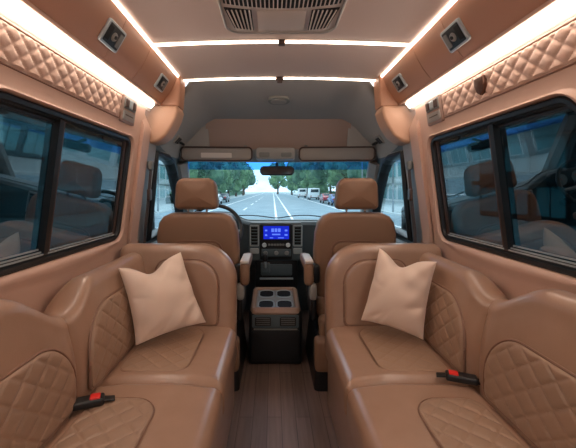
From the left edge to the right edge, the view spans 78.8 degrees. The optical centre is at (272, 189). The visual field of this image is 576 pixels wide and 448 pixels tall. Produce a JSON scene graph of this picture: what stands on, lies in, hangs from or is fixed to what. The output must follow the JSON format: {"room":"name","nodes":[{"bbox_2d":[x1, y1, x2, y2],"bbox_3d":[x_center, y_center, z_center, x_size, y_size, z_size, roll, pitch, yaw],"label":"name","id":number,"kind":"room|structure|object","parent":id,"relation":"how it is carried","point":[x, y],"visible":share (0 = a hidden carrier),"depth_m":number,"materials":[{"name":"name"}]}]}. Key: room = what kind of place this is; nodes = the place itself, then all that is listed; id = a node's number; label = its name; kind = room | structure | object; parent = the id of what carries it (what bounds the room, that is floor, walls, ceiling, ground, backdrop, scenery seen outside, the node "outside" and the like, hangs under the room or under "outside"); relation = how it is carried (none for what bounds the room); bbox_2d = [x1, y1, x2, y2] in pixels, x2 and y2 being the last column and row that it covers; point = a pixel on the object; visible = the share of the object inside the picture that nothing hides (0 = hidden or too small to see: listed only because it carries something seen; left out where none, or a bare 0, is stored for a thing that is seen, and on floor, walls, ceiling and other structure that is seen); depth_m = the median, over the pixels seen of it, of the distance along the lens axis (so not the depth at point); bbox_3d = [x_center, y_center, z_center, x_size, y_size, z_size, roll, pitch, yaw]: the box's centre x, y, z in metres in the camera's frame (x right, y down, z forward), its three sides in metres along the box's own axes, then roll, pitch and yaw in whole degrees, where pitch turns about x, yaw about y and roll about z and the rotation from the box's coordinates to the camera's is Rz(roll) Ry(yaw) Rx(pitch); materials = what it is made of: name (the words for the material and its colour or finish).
{"room":"vehicle interior","nodes":[
{"label":"vehicle interior","id":0,"kind":"room"},
{"bbox_2d":[0,15,145,312],"bbox_3d":[-0.867,0.310,0.330,0.176,1.780,3.660,0,0,0],"label":"wall","id":1,"kind":"structure","parent":0,"point":[34,287],"depth_m":1.41,"materials":[{"name":"brown leather"}]},
{"bbox_2d":[0,16,121,117],"bbox_3d":[-0.790,-0.435,0.205,0.027,0.128,3.210,0,0,0],"label":"wall band","id":2,"kind":"object","parent":1,"relation":"attached to","point":[21,52],"visible":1,"depth_m":1.24,"materials":[{"name":"beige leather"}]},
{"bbox_2d":[0,91,130,276],"bbox_3d":[-0.875,-0.007,1.492,0.129,0.581,1.051,0,0,0],"label":"window","id":3,"kind":"structure","parent":1,"relation":"in","point":[63,177],"depth_m":1.36,"materials":[{"name":"black glass"}]},
{"bbox_2d":[119,94,136,125],"bbox_3d":[-0.786,-0.431,1.905,0.043,0.138,0.170,0,0,0],"label":"control panel","id":4,"kind":"object","parent":1,"relation":"attached to","point":[128,106],"visible":0.99,"depth_m":1.87,"materials":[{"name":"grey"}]},
{"bbox_2d":[123,110,134,122],"bbox_3d":[-0.784,-0.399,1.905,0.011,0.047,0.146,0,0,0],"label":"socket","id":5,"kind":"object","parent":4,"relation":"attached to","point":[128,115],"depth_m":1.90,"materials":[{"name":"grey plastic"}]},
{"bbox_2d":[127,116,150,243],"bbox_3d":[-0.902,0.412,2.178,0.247,1.910,0.115,0,0,0],"label":"trim","id":6,"kind":"structure","parent":1,"relation":"attached to","point":[141,162],"depth_m":2.15,"materials":[{"name":"brown leather"}]},
{"bbox_2d":[137,141,155,242],"bbox_3d":[-0.866,0.420,2.318,0.148,1.560,0.163,0,0,0],"label":"trim","id":7,"kind":"structure","parent":1,"relation":"attached to","point":[152,148],"depth_m":2.31,"materials":[{"name":"grey plastic"}]},
{"bbox_2d":[143,161,153,242],"bbox_3d":[-0.820,0.235,2.293,0.073,0.850,0.072,0,0,0],"label":"belt","id":8,"kind":"object","parent":1,"relation":"attached to","point":[150,164],"visible":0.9,"depth_m":2.28,"materials":[{"name":"brown fabric"}]},
{"bbox_2d":[146,146,184,242],"bbox_3d":[-0.873,0.400,3.035,0.144,1.600,1.430,0,0,0],"label":"door","id":9,"kind":"structure","parent":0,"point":[170,163],"depth_m":2.56,"materials":[{"name":"grey plastic"}]},
{"bbox_2d":[177,161,193,211],"bbox_3d":[-0.821,0.079,3.370,0.082,0.667,0.712,0,0,-5],"label":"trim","id":10,"kind":"structure","parent":0,"point":[183,169],"depth_m":3.09,"materials":[{"name":"grey plastic"}]},
{"bbox_2d":[205,119,350,148],"bbox_3d":[0.045,-0.478,3.132,1.240,0.296,0.336,0,0,0],"label":"wall","id":11,"kind":"structure","parent":0,"point":[253,133],"depth_m":3.04,"materials":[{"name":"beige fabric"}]},
{"bbox_2d":[180,145,252,160],"bbox_3d":[-0.481,-0.319,3.009,0.612,0.142,0.077,0,0,-4],"label":"sun visor","id":12,"kind":"object","parent":11,"relation":"attached to","point":[188,153],"visible":1,"depth_m":3.00,"materials":[{"name":"grey fabric"}]},
{"bbox_2d":[256,148,295,159],"bbox_3d":[0.022,-0.314,3.059,0.345,0.103,0.113,0,0,0],"label":"console","id":13,"kind":"object","parent":11,"relation":"attached to","point":[261,153],"visible":1,"depth_m":3.01,"materials":[{"name":"grey plastic"}]},
{"bbox_2d":[260,162,293,174],"bbox_3d":[0.035,-0.186,3.068,0.294,0.122,0.173,0,0,0],"label":"mirror","id":14,"kind":"object","parent":11,"relation":"attached to","point":[264,170],"visible":1,"depth_m":2.98,"materials":[{"name":"black plastic"}]},
{"bbox_2d":[261,167,292,173],"bbox_3d":[0.035,-0.165,2.985,0.270,0.058,0.006,0,0,0],"label":"mirror glass","id":15,"kind":"object","parent":14,"relation":"attached to","point":[264,170],"depth_m":2.98,"materials":[{"name":"grey mirror"}]},
{"bbox_2d":[179,125,376,155],"bbox_3d":[0.045,-0.465,3.108,1.800,0.330,0.242,0,0,0],"label":"trim","id":16,"kind":"structure","parent":11,"relation":"attached to","point":[354,137],"depth_m":3.01,"materials":[{"name":"grey"}]},
{"bbox_2d":[179,149,376,161],"bbox_3d":[0.045,-0.306,3.152,1.760,0.108,0.255,0,0,0],"label":"trim","id":17,"kind":"structure","parent":11,"relation":"attached to","point":[254,159],"depth_m":3.13,"materials":[{"name":"grey"}]},
{"bbox_2d":[299,145,375,160],"bbox_3d":[0.546,-0.319,3.009,0.652,0.142,0.076,0,0,4],"label":"sun visor","id":18,"kind":"object","parent":11,"relation":"attached to","point":[344,153],"visible":1,"depth_m":3.00,"materials":[{"name":"grey fabric"}]},
{"bbox_2d":[157,80,401,158],"bbox_3d":[0.045,-0.530,2.720,1.802,0.521,0.600,0,0,0],"label":"ceiling","id":19,"kind":"structure","parent":0,"point":[353,102],"depth_m":2.69,"materials":[{"name":"grey fabric"}]},
{"bbox_2d":[268,96,289,104],"bbox_3d":[0.045,-0.688,2.680,0.170,0.050,0.109,0,0,0],"label":"dome lamp","id":20,"kind":"object","parent":19,"relation":"attached to","point":[274,100],"visible":1,"depth_m":2.65,"materials":[{"name":"grey plastic"}]},
{"bbox_2d":[226,310,338,447],"bbox_3d":[0.045,1.220,0.950,1.900,0.040,5.200,0,0,0],"label":"floor","id":21,"kind":"structure","parent":0,"point":[276,405],"depth_m":1.92,"materials":[{"name":"brown wood"}]},
{"bbox_2d":[0,243,236,447],"bbox_3d":[-0.526,0.750,0.849,0.667,0.900,2.412,0,0,0],"label":"sofa","id":22,"kind":"object","parent":21,"relation":"on","point":[173,389],"visible":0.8,"depth_m":1.29,"materials":[{"name":"beige leather"}]},
{"bbox_2d":[72,392,114,411],"bbox_3d":[-0.648,0.721,1.188,0.204,0.029,0.049,0,0,-22],"label":"belt buckle","id":23,"kind":"object","parent":22,"relation":"on","point":[96,399],"visible":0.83,"depth_m":1.19,"materials":[{"name":"black plastic"}]},
{"bbox_2d":[43,384,222,447],"bbox_3d":[-0.447,0.823,0.885,0.507,0.167,0.965,0,0,0],"label":"seat cushion","id":24,"kind":"object","parent":22,"relation":"on","point":[140,415],"depth_m":1.14,"materials":[{"name":"beige leather"}]},
{"bbox_2d":[118,252,205,344],"bbox_3d":[-0.530,0.525,1.704,0.171,0.392,0.394,0,0,45],"label":"throw pillow","id":25,"kind":"object","parent":22,"relation":"on","point":[163,301],"visible":1,"depth_m":1.65,"materials":[{"name":"beige fabric"}]},
{"bbox_2d":[102,326,236,413],"bbox_3d":[-0.447,0.823,1.666,0.507,0.167,0.588,0,0,0],"label":"seat cushion","id":26,"kind":"object","parent":22,"relation":"on","point":[203,356],"depth_m":1.54,"materials":[{"name":"beige leather"}]},
{"bbox_2d":[157,178,252,390],"bbox_3d":[-0.464,0.562,2.440,0.632,1.275,0.720,0,0,0],"label":"seat","id":27,"kind":"object","parent":21,"relation":"on","point":[218,229],"visible":0.42,"depth_m":2.23,"materials":[{"name":"brown leather"}]},
{"bbox_2d":[213,211,318,309],"bbox_3d":[0.045,0.684,3.328,1.770,0.992,0.784,0,0,0],"label":"dashboard","id":28,"kind":"object","parent":21,"relation":"on","point":[283,241],"visible":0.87,"depth_m":3.02,"materials":[{"name":"grey plastic"}]},
{"bbox_2d":[194,204,242,242],"bbox_3d":[-0.485,0.315,2.733,0.394,0.410,0.415,0,0,-37],"label":"steering wheel","id":29,"kind":"object","parent":28,"relation":"attached to","point":[229,209],"visible":0.13,"depth_m":2.75,"materials":[{"name":"black plastic"}]},
{"bbox_2d":[250,225,258,246],"bbox_3d":[-0.158,0.388,2.967,0.080,0.185,0.044,0,0,0],"label":"air vent","id":30,"kind":"object","parent":28,"relation":"attached to","point":[254,229],"depth_m":2.96,"materials":[{"name":"grey plastic"}]},
{"bbox_2d":[261,254,269,272],"bbox_3d":[-0.065,0.626,2.971,0.080,0.178,0.113,0,0,0],"label":"lever","id":31,"kind":"object","parent":28,"relation":"attached to","point":[265,266],"visible":1,"depth_m":3.01,"materials":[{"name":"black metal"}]},
{"bbox_2d":[261,264,291,274],"bbox_3d":[0.030,0.690,3.027,0.270,0.100,0.021,0,0,0],"label":"tray","id":32,"kind":"object","parent":28,"relation":"on","point":[275,269],"depth_m":3.02,"materials":[{"name":"grey plastic"}]},
{"bbox_2d":[293,225,302,246],"bbox_3d":[0.209,0.388,2.967,0.080,0.185,0.044,0,0,0],"label":"air vent","id":33,"kind":"object","parent":28,"relation":"attached to","point":[297,229],"depth_m":2.96,"materials":[{"name":"black plastic"}]},
{"bbox_2d":[249,287,301,363],"bbox_3d":[0.017,0.986,2.595,0.365,0.425,0.418,0,0,0],"label":"console","id":34,"kind":"object","parent":21,"relation":"on","point":[275,314],"visible":1,"depth_m":2.39,"materials":[{"name":"black plastic"}]},
{"bbox_2d":[255,317,270,325],"bbox_3d":[-0.068,0.900,2.395,0.110,0.060,0.010,0,0,0],"label":"air vent","id":35,"kind":"object","parent":34,"relation":"attached to","point":[259,321],"depth_m":2.39,"materials":[{"name":"grey plastic"}]},
{"bbox_2d":[256,290,294,306],"bbox_3d":[0.017,0.824,2.598,0.278,0.066,0.339,0,0,0],"label":"tray","id":36,"kind":"object","parent":34,"relation":"on","point":[264,298],"depth_m":2.61,"materials":[{"name":"grey plastic"}]},
{"bbox_2d":[280,317,295,325],"bbox_3d":[0.102,0.900,2.395,0.110,0.060,0.010,0,0,0],"label":"air vent","id":37,"kind":"object","parent":34,"relation":"attached to","point":[284,321],"depth_m":2.39,"materials":[{"name":"grey plastic"}]},
{"bbox_2d":[300,178,395,390],"bbox_3d":[0.511,0.562,2.440,0.632,1.275,0.720,0,0,0],"label":"seat","id":38,"kind":"object","parent":21,"relation":"on","point":[334,231],"visible":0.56,"depth_m":2.23,"materials":[{"name":"brown leather"}]},
{"bbox_2d":[316,296,324,315],"bbox_3d":[0.537,0.763,2.530,0.510,0.155,0.540,0,0,0],"label":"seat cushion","id":39,"kind":"object","parent":38,"relation":"on","point":[320,300],"depth_m":2.28,"materials":[{"name":"brown leather"}]},
{"bbox_2d":[371,145,412,242],"bbox_3d":[0.963,0.400,3.035,0.144,1.600,1.430,0,0,0],"label":"door","id":40,"kind":"structure","parent":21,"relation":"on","point":[385,163],"depth_m":2.62,"materials":[{"name":"grey plastic"}]},
{"bbox_2d":[400,206,406,230],"bbox_3d":[1.192,0.285,3.067,0.326,0.310,0.147,0,0,0],"label":"mirror","id":41,"kind":"object","parent":40,"relation":"attached to","point":[403,222],"visible":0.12,"depth_m":3.04,"materials":[{"name":"black plastic"}]},
{"bbox_2d":[325,243,575,447],"bbox_3d":[0.617,0.750,0.849,0.667,0.900,2.412,0,0,0],"label":"sofa","id":42,"kind":"object","parent":21,"relation":"on","point":[385,390],"visible":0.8,"depth_m":1.26,"materials":[{"name":"beige leather"}]},
{"bbox_2d":[325,326,468,415],"bbox_3d":[0.536,0.823,1.666,0.507,0.167,0.588,0,0,0],"label":"seat cushion","id":43,"kind":"object","parent":42,"relation":"on","point":[357,356],"depth_m":1.55,"materials":[{"name":"brown leather"}]},
{"bbox_2d":[361,248,436,338],"bbox_3d":[0.615,0.510,1.733,0.352,0.398,0.154,0,0,40],"label":"throw pillow","id":44,"kind":"object","parent":42,"relation":"on","point":[398,296],"visible":1,"depth_m":1.67,"materials":[{"name":"beige fabric"}]},
{"bbox_2d":[347,384,533,447],"bbox_3d":[0.536,0.823,0.885,0.507,0.167,0.965,0,0,0],"label":"seat cushion","id":45,"kind":"object","parent":42,"relation":"on","point":[378,415],"depth_m":1.15,"materials":[{"name":"brown leather"}]},
{"bbox_2d":[436,370,479,385],"bbox_3d":[0.738,0.721,1.343,0.204,0.029,0.048,0,0,22],"label":"belt buckle","id":46,"kind":"object","parent":42,"relation":"on","point":[450,375],"visible":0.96,"depth_m":1.34,"materials":[{"name":"black plastic"}]},
{"bbox_2d":[117,0,451,81],"bbox_3d":[0.045,-0.778,0.470,1.400,0.060,3.940,0,0,0],"label":"ceiling","id":47,"kind":"structure","parent":0,"point":[159,20],"depth_m":1.77,"materials":[{"name":"beige"}]},
{"bbox_2d":[19,0,184,109],"bbox_3d":[-0.723,-0.675,0.490,0.235,0.250,3.880,0,0,0],"label":"ceiling soffit","id":48,"kind":"structure","parent":47,"relation":"attached to","point":[135,61],"depth_m":1.51,"materials":[{"name":"brown"}]},
{"bbox_2d":[0,0,156,111],"bbox_3d":[-0.768,-0.531,0.410,0.056,0.060,3.660,0,0,0],"label":"led strip","id":49,"kind":"object","parent":48,"relation":"attached to","point":[16,12],"visible":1,"depth_m":1.28,"materials":[{"name":"beige plastic"}]},
{"bbox_2d":[97,18,126,52],"bbox_3d":[-0.669,-0.642,1.460,0.060,0.090,0.150,0,0,0],"label":"ceiling speaker","id":50,"kind":"object","parent":48,"relation":"attached to","point":[112,35],"visible":1,"depth_m":1.44,"materials":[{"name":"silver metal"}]},
{"bbox_2d":[104,24,114,39],"bbox_3d":[-0.661,-0.637,1.415,0.033,0.053,0.030,0,0,0],"label":"grille","id":51,"kind":"object","parent":50,"relation":"attached to","point":[109,29],"depth_m":1.41,"materials":[{"name":"black plastic"}]},
{"bbox_2d":[102,22,124,50],"bbox_3d":[-0.664,-0.639,1.460,0.044,0.071,0.126,0,0,0],"label":"grille","id":52,"kind":"object","parent":50,"relation":"attached to","point":[113,35],"depth_m":1.45,"materials":[{"name":"black plastic"}]},
{"bbox_2d":[114,35,123,48],"bbox_3d":[-0.661,-0.637,1.505,0.033,0.053,0.030,0,0,0],"label":"grille","id":53,"kind":"object","parent":50,"relation":"attached to","point":[119,41],"depth_m":1.50,"materials":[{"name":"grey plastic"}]},
{"bbox_2d":[154,73,168,91],"bbox_3d":[-0.669,-0.642,2.100,0.054,0.082,0.135,0,0,0],"label":"ceiling speaker","id":54,"kind":"object","parent":48,"relation":"attached to","point":[162,81],"visible":1,"depth_m":2.08,"materials":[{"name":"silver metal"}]},
{"bbox_2d":[157,76,167,90],"bbox_3d":[-0.664,-0.639,2.100,0.039,0.062,0.111,0,0,0],"label":"grille","id":55,"kind":"object","parent":54,"relation":"attached to","point":[162,81],"depth_m":2.09,"materials":[{"name":"black plastic"}]},
{"bbox_2d":[145,106,183,145],"bbox_3d":[-0.727,-0.424,2.346,0.227,0.248,0.168,0,0,0],"label":"bracket","id":56,"kind":"object","parent":48,"relation":"attached to","point":[164,122],"visible":0.8,"depth_m":2.26,"materials":[{"name":"brown leather"}]},
{"bbox_2d":[112,0,178,76],"bbox_3d":[-0.631,-0.750,0.450,0.031,0.024,3.840,0,0,0],"label":"led strip","id":57,"kind":"object","parent":47,"relation":"attached to","point":[119,6],"visible":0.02,"depth_m":1.66,"materials":[{"name":"beige plastic"}]},
{"bbox_2d":[153,39,277,46],"bbox_3d":[-0.291,-0.756,1.800,0.637,0.031,0.040,0,0,0],"label":"led strip","id":58,"kind":"object","parent":47,"relation":"attached to","point":[233,41],"visible":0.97,"depth_m":1.79,"materials":[{"name":"beige plastic"}]},
{"bbox_2d":[184,76,275,81],"bbox_3d":[-0.295,-0.756,2.385,0.629,0.031,0.040,0,0,0],"label":"led strip","id":59,"kind":"object","parent":47,"relation":"attached to","point":[256,77],"visible":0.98,"depth_m":2.38,"materials":[{"name":"beige plastic"}]},
{"bbox_2d":[217,0,346,33],"bbox_3d":[0.033,-0.721,1.167,0.480,0.088,0.735,0,0,0],"label":"air conditioner","id":60,"kind":"object","parent":47,"relation":"attached to","point":[238,16],"visible":1,"depth_m":1.37,"materials":[{"name":"beige plastic"}]},
{"bbox_2d":[224,7,253,29],"bbox_3d":[-0.134,-0.685,1.403,0.103,0.005,0.185,0,0,0],"label":"grille","id":61,"kind":"object","parent":60,"relation":"attached to","point":[235,18],"depth_m":1.39,"materials":[{"name":"beige plastic"}]},
{"bbox_2d":[222,0,341,8],"bbox_3d":[0.033,-0.684,1.248,0.430,0.010,0.135,0,0,0],"label":"grille","id":62,"kind":"object","parent":60,"relation":"attached to","point":[226,4],"depth_m":1.29,"materials":[{"name":"beige plastic"}]},
{"bbox_2d":[308,7,339,29],"bbox_3d":[0.200,-0.685,1.403,0.103,0.005,0.185,0,0,0],"label":"grille","id":63,"kind":"object","parent":60,"relation":"attached to","point":[319,18],"depth_m":1.39,"materials":[{"name":"beige plastic"}]},
{"bbox_2d":[283,76,375,81],"bbox_3d":[0.386,-0.756,2.385,0.629,0.031,0.040,0,0,0],"label":"led strip","id":64,"kind":"object","parent":47,"relation":"attached to","point":[284,77],"visible":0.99,"depth_m":2.38,"materials":[{"name":"beige plastic"}]},
{"bbox_2d":[285,39,410,46],"bbox_3d":[0.382,-0.756,1.800,0.637,0.031,0.040,0,0,0],"label":"led strip","id":65,"kind":"object","parent":47,"relation":"attached to","point":[310,41],"visible":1,"depth_m":1.79,"materials":[{"name":"beige plastic"}]},
{"bbox_2d":[381,0,456,76],"bbox_3d":[0.721,-0.750,0.450,0.031,0.024,3.840,0,0,0],"label":"led strip","id":66,"kind":"object","parent":47,"relation":"attached to","point":[452,2],"visible":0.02,"depth_m":1.65,"materials":[{"name":"beige plastic"}]},
{"bbox_2d":[374,0,557,109],"bbox_3d":[0.812,-0.675,0.490,0.235,0.250,3.880,0,0,0],"label":"ceiling soffit","id":67,"kind":"structure","parent":47,"relation":"attached to","point":[429,59],"depth_m":1.51,"materials":[{"name":"brown leather"}]},
{"bbox_2d":[375,106,414,145],"bbox_3d":[0.817,-0.424,2.346,0.227,0.248,0.168,0,0,0],"label":"bracket","id":68,"kind":"object","parent":67,"relation":"attached to","point":[394,122],"visible":0.85,"depth_m":2.26,"materials":[{"name":"beige plastic"}]},
{"bbox_2d":[392,73,407,91],"bbox_3d":[0.759,-0.642,2.100,0.054,0.082,0.135,0,0,0],"label":"ceiling speaker","id":69,"kind":"object","parent":67,"relation":"attached to","point":[398,81],"visible":1,"depth_m":2.08,"materials":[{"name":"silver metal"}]},
{"bbox_2d":[392,76,404,90],"bbox_3d":[0.754,-0.639,2.100,0.039,0.062,0.111,0,0,0],"label":"grille","id":70,"kind":"object","parent":69,"relation":"attached to","point":[398,81],"depth_m":2.09,"materials":[{"name":"black plastic"}]},
{"bbox_2d":[440,18,470,52],"bbox_3d":[0.759,-0.642,1.460,0.060,0.090,0.150,0,0,0],"label":"ceiling speaker","id":71,"kind":"object","parent":67,"relation":"attached to","point":[455,35],"visible":1,"depth_m":1.44,"materials":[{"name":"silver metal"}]},
{"bbox_2d":[442,35,452,48],"bbox_3d":[0.751,-0.637,1.505,0.033,0.053,0.030,0,0,0],"label":"grille","id":72,"kind":"object","parent":71,"relation":"attached to","point":[449,44],"depth_m":1.50,"materials":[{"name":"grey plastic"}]},
{"bbox_2d":[442,22,465,50],"bbox_3d":[0.754,-0.639,1.460,0.044,0.071,0.126,0,0,0],"label":"grille","id":73,"kind":"object","parent":71,"relation":"attached to","point":[454,36],"depth_m":1.45,"materials":[{"name":"black plastic"}]},
{"bbox_2d":[453,25,463,39],"bbox_3d":[0.751,-0.637,1.415,0.033,0.053,0.030,0,0,0],"label":"grille","id":74,"kind":"object","parent":71,"relation":"attached to","point":[458,30],"depth_m":1.41,"materials":[{"name":"black plastic"}]},
{"bbox_2d":[403,0,575,111],"bbox_3d":[0.858,-0.531,0.410,0.056,0.060,3.660,0,0,0],"label":"led strip","id":75,"kind":"object","parent":67,"relation":"attached to","point":[561,11],"visible":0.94,"depth_m":1.28,"materials":[{"name":"beige plastic"}]},
{"bbox_2d":[360,161,378,211],"bbox_3d":[0.911,0.079,3.370,0.082,0.667,0.712,0,0,5],"label":"trim","id":76,"kind":"structure","parent":0,"point":[373,167],"depth_m":3.10,"materials":[{"name":"grey plastic"}]},
{"bbox_2d":[415,16,575,298],"bbox_3d":[0.957,0.310,0.330,0.176,1.780,3.660,0,0,0],"label":"wall","id":77,"kind":"structure","parent":0,"point":[514,278],"depth_m":1.45,"materials":[{"name":"brown leather"}]},
{"bbox_2d":[406,161,416,242],"bbox_3d":[0.910,0.235,2.293,0.073,0.850,0.072,0,0,0],"label":"belt","id":78,"kind":"object","parent":77,"relation":"attached to","point":[408,163],"visible":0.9,"depth_m":2.28,"materials":[{"name":"brown fabric"}]},
{"bbox_2d":[403,141,422,242],"bbox_3d":[0.956,0.420,2.318,0.148,1.560,0.163,0,0,0],"label":"trim","id":79,"kind":"structure","parent":77,"relation":"attached to","point":[407,151],"depth_m":2.31,"materials":[{"name":"grey plastic"}]},
{"bbox_2d":[409,114,433,243],"bbox_3d":[0.992,0.412,2.178,0.247,1.910,0.115,0,0,0],"label":"trim","id":80,"kind":"structure","parent":77,"relation":"attached to","point":[414,130],"depth_m":2.15,"materials":[{"name":"beige plastic"}]},
{"bbox_2d":[425,94,444,125],"bbox_3d":[0.876,-0.431,1.905,0.043,0.138,0.170,0,0,0],"label":"control panel","id":81,"kind":"object","parent":77,"relation":"attached to","point":[434,111],"visible":1,"depth_m":1.88,"materials":[{"name":"brown plastic"}]},
{"bbox_2d":[427,110,440,122],"bbox_3d":[0.875,-0.399,1.905,0.011,0.047,0.146,0,0,0],"label":"socket","id":82,"kind":"object","parent":81,"relation":"attached to","point":[433,116],"depth_m":1.90,"materials":[{"name":"grey plastic"}]},
{"bbox_2d":[431,96,575,276],"bbox_3d":[0.966,-0.007,1.522,0.129,0.581,0.991,0,0,0],"label":"window","id":83,"kind":"structure","parent":77,"relation":"in","point":[505,184],"depth_m":1.39,"materials":[{"name":"black glass"}]},
{"bbox_2d":[441,17,575,117],"bbox_3d":[0.880,-0.435,0.205,0.027,0.128,3.210,0,0,0],"label":"wall band","id":84,"kind":"object","parent":77,"relation":"attached to","point":[555,51],"visible":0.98,"depth_m":1.23,"materials":[{"name":"beige leather"}]},
{"bbox_2d":[473,75,486,94],"bbox_3d":[0.871,-0.435,1.468,0.027,0.074,0.069,0,0,0],"label":"badge","id":85,"kind":"object","parent":84,"relation":"attached to","point":[480,83],"visible":1,"depth_m":1.46,"materials":[{"name":"brown metal"}]},
{"label":"outside","id":86,"kind":"structure","parent":0,"visible":0},
{"bbox_2d":[155,192,259,211],"bbox_3d":[-59.455,1.980,120.000,100.000,0.300,400.000,0,0,0],"label":"pavement","id":87,"kind":"structure","parent":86,"point":[163,206],"depth_m":44.17,"materials":[{"name":"grey concrete"}]},
{"bbox_2d":[155,160,170,200],"bbox_3d":[-26.330,-4.850,57.925,15.750,13.600,28.650,0,0,0],"label":"apartment building","id":88,"kind":"structure","parent":87,"relation":"on","point":[164,185],"depth_m":60.03,"materials":[{"name":"white"}]},
{"bbox_2d":[164,162,206,177],"bbox_3d":[-11.258,-2.158,47.360,5.576,8.236,5.404,0,0,28],"label":"street tree","id":89,"kind":"object","parent":87,"relation":"on","point":[193,166],"visible":0.1,"depth_m":45.91,"materials":[{"name":"green plant"}]},
{"bbox_2d":[165,191,241,203],"bbox_3d":[-13.555,0.983,101.875,1.339,1.694,111.750,0,0,0],"label":"hedge","id":90,"kind":"object","parent":87,"relation":"on","point":[169,199],"visible":0.26,"depth_m":48.43,"materials":[{"name":"green plant"}]},
{"bbox_2d":[198,162,226,188],"bbox_3d":[-10.904,-2.298,55.570,7.743,8.517,5.789,0,0,-28],"label":"street tree","id":91,"kind":"object","parent":87,"relation":"on","point":[213,170],"visible":0.38,"depth_m":54.41,"materials":[{"name":"green plant"}]},
{"bbox_2d":[217,162,234,192],"bbox_3d":[-10.612,-3.004,65.005,6.976,9.930,8.214,0,0,31],"label":"street tree","id":92,"kind":"object","parent":87,"relation":"on","point":[227,171],"visible":0.09,"depth_m":64.68,"materials":[{"name":"green plant"}]},
{"bbox_2d":[218,162,235,192],"bbox_3d":[-11.202,-3.185,74.403,6.873,10.295,6.757,0,0,-13],"label":"street tree","id":93,"kind":"object","parent":87,"relation":"on","point":[225,186],"visible":0.15,"depth_m":74.23,"materials":[{"name":"green plant"}]},
{"bbox_2d":[227,162,241,196],"bbox_3d":[-11.322,-3.278,86.092,9.489,10.482,8.746,0,0,-28],"label":"street tree","id":94,"kind":"object","parent":87,"relation":"on","point":[236,176],"visible":0.13,"depth_m":85.77,"materials":[{"name":"green plant"}]},
{"bbox_2d":[229,162,247,195],"bbox_3d":[-11.382,-4.065,99.207,8.471,12.059,9.974,0,0,-12],"label":"street tree","id":95,"kind":"object","parent":87,"relation":"on","point":[238,183],"visible":0.36,"depth_m":98.72,"materials":[{"name":"green plant"}]},
{"bbox_2d":[240,162,253,194],"bbox_3d":[-10.378,-4.212,117.219,8.399,12.354,9.087,0,0,3],"label":"street tree","id":96,"kind":"object","parent":87,"relation":"on","point":[245,184],"visible":0.3,"depth_m":116.37,"materials":[{"name":"green plant"}]},
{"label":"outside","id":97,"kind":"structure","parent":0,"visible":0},
{"bbox_2d":[286,192,403,213],"bbox_3d":[59.545,1.980,120.000,100.000,0.300,400.000,0,0,0],"label":"pavement","id":98,"kind":"structure","parent":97,"point":[386,206],"depth_m":38.82,"materials":[{"name":"grey concrete"}]},
{"bbox_2d":[290,162,307,193],"bbox_3d":[10.056,-3.931,104.382,10.675,11.793,9.839,0,0,22],"label":"street tree","id":99,"kind":"object","parent":98,"relation":"on","point":[298,174],"visible":0.38,"depth_m":101.60,"materials":[{"name":"green plant"}]},
{"bbox_2d":[297,162,314,188],"bbox_3d":[10.424,-3.699,90.624,8.330,11.324,7.699,0,0,6],"label":"street tree","id":100,"kind":"object","parent":98,"relation":"on","point":[305,165],"visible":0.28,"depth_m":89.47,"materials":[{"name":"green plant"}]},
{"bbox_2d":[306,162,328,194],"bbox_3d":[11.748,-3.711,79.183,9.388,11.349,7.972,0,0,-9],"label":"street tree","id":101,"kind":"object","parent":98,"relation":"on","point":[323,186],"visible":0.18,"depth_m":78.57,"materials":[{"name":"green plant"}]},
{"bbox_2d":[309,162,335,193],"bbox_3d":[11.254,-2.951,69.458,8.934,9.827,6.679,0,0,22],"label":"street tree","id":102,"kind":"object","parent":98,"relation":"on","point":[316,170],"visible":0.29,"depth_m":69.02,"materials":[{"name":"green plant"}]},
{"bbox_2d":[321,162,339,188],"bbox_3d":[11.990,-2.843,61.007,6.305,9.609,6.505,0,0,-13],"label":"street tree","id":103,"kind":"object","parent":98,"relation":"on","point":[332,180],"visible":0.09,"depth_m":61.04,"materials":[{"name":"green plant"}]},
{"bbox_2d":[325,162,347,179],"bbox_3d":[11.687,-2.650,53.875,7.627,9.221,6.478,0,0,34],"label":"street tree","id":104,"kind":"object","parent":98,"relation":"on","point":[337,168],"visible":0.18,"depth_m":53.09,"materials":[{"name":"green plant"}]},
{"bbox_2d":[342,162,367,177],"bbox_3d":[12.254,-1.971,45.210,5.344,7.862,7.148,0,0,-25],"label":"building","id":105,"kind":"structure","parent":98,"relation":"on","point":[354,170],"depth_m":44.65,"materials":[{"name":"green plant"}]},
{"bbox_2d":[392,164,393,211],"bbox_3d":[8.865,-2.125,29.000,2.340,8.150,0.250,0,0,0],"label":"street lamp","id":106,"kind":"object","parent":98,"relation":"on","point":[393,164],"visible":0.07,"depth_m":28.94,"materials":[{"name":"silver metal"}]},
{"bbox_2d":[383,160,403,202],"bbox_3d":[25.920,-4.850,56.425,16.750,13.600,27.650,0,0,0],"label":"apartment building","id":107,"kind":"structure","parent":98,"relation":"on","point":[398,191],"depth_m":51.24,"materials":[{"name":"white"}]},
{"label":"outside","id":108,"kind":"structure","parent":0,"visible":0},
{"bbox_2d":[155,192,400,227],"bbox_3d":[0.045,2.050,120.000,19.000,0.200,400.000,0,0,0],"label":"road","id":109,"kind":"structure","parent":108,"point":[264,206],"depth_m":36.90,"materials":[{"name":"grey asphalt"}]},
{"bbox_2d":[268,162,286,193],"bbox_3d":[2.103,-6.266,165.619,12.116,16.472,11.199,0,0,-37],"label":"street tree","id":110,"kind":"object","parent":109,"relation":"on","point":[276,181],"visible":0.52,"depth_m":164.39,"materials":[{"name":"green plant"}]},
{"bbox_2d":[307,188,319,199],"bbox_3d":[8.045,0.790,69.965,1.960,2.320,5.110,0,0,0],"label":"van","id":111,"kind":"object","parent":109,"relation":"on","point":[312,192],"visible":0.99,"depth_m":67.50,"materials":[{"name":"white paint"}]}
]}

